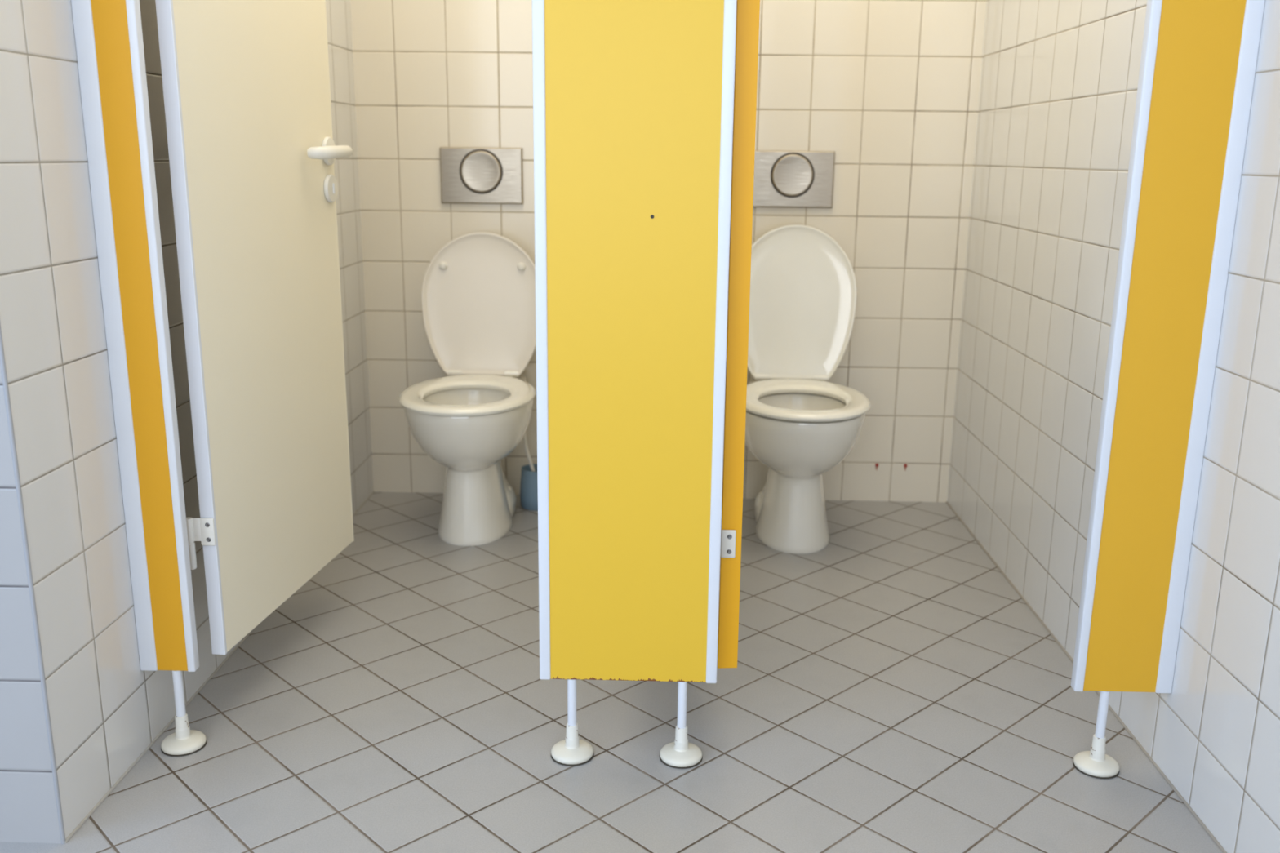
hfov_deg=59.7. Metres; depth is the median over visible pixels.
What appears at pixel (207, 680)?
grout line
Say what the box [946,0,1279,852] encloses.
wall
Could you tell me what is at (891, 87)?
wall
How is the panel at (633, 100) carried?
on the floor
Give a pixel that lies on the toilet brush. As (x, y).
(528, 485)
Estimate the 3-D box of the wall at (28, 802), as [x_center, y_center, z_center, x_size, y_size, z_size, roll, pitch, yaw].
[-1.724,-0.631,1.516,1.662,2.600,0.100,1,14,1]
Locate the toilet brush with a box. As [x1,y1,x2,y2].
[520,433,537,510]
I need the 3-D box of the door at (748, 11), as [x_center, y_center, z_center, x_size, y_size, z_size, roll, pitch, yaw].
[0.148,-0.529,2.123,0.165,1.846,0.644,0,14,-4]
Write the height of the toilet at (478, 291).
0.837 m
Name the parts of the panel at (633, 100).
edge trim, leg, leg, edge trim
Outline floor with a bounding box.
[0,491,1222,852]
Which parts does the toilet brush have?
brush handle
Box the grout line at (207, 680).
[65,490,374,843]
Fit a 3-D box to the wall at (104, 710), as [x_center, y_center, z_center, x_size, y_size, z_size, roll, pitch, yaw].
[-0.929,-0.830,2.366,0.120,2.600,1.888,1,14,1]
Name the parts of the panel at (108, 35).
edge trim, edge trim, leg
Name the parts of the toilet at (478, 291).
seat, lid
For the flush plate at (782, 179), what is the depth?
3.31 m
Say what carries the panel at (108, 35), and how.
on the floor
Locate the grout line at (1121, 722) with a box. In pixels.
[946,501,1226,852]
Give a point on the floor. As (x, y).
(890, 690)
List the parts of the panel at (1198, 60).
leg, edge trim, edge trim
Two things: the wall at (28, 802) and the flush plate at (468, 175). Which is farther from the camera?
the flush plate at (468, 175)
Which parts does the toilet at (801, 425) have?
lid, seat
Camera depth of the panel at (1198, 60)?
1.82 m
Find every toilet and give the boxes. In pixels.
[398,232,535,546]
[745,224,871,554]
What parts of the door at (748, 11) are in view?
hinge plate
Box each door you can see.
[155,0,354,654]
[717,0,759,668]
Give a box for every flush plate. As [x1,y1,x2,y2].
[439,146,523,204]
[752,150,835,208]
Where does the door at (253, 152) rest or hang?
attached to the panel at (108, 35)
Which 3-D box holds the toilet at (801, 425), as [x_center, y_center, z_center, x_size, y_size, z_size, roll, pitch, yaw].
[0.447,-0.115,3.146,0.372,0.871,0.636,1,14,1]
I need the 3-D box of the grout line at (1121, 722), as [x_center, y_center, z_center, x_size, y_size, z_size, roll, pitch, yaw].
[0.907,0.846,1.064,0.006,0.006,5.114,1,14,1]
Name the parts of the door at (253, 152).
edge trim, hinge plate, door handle, edge trim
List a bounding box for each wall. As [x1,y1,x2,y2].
[0,0,373,839]
[0,364,61,843]
[350,0,986,502]
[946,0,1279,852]
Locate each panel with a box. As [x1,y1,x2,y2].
[71,0,206,756]
[532,0,737,768]
[1071,0,1265,778]

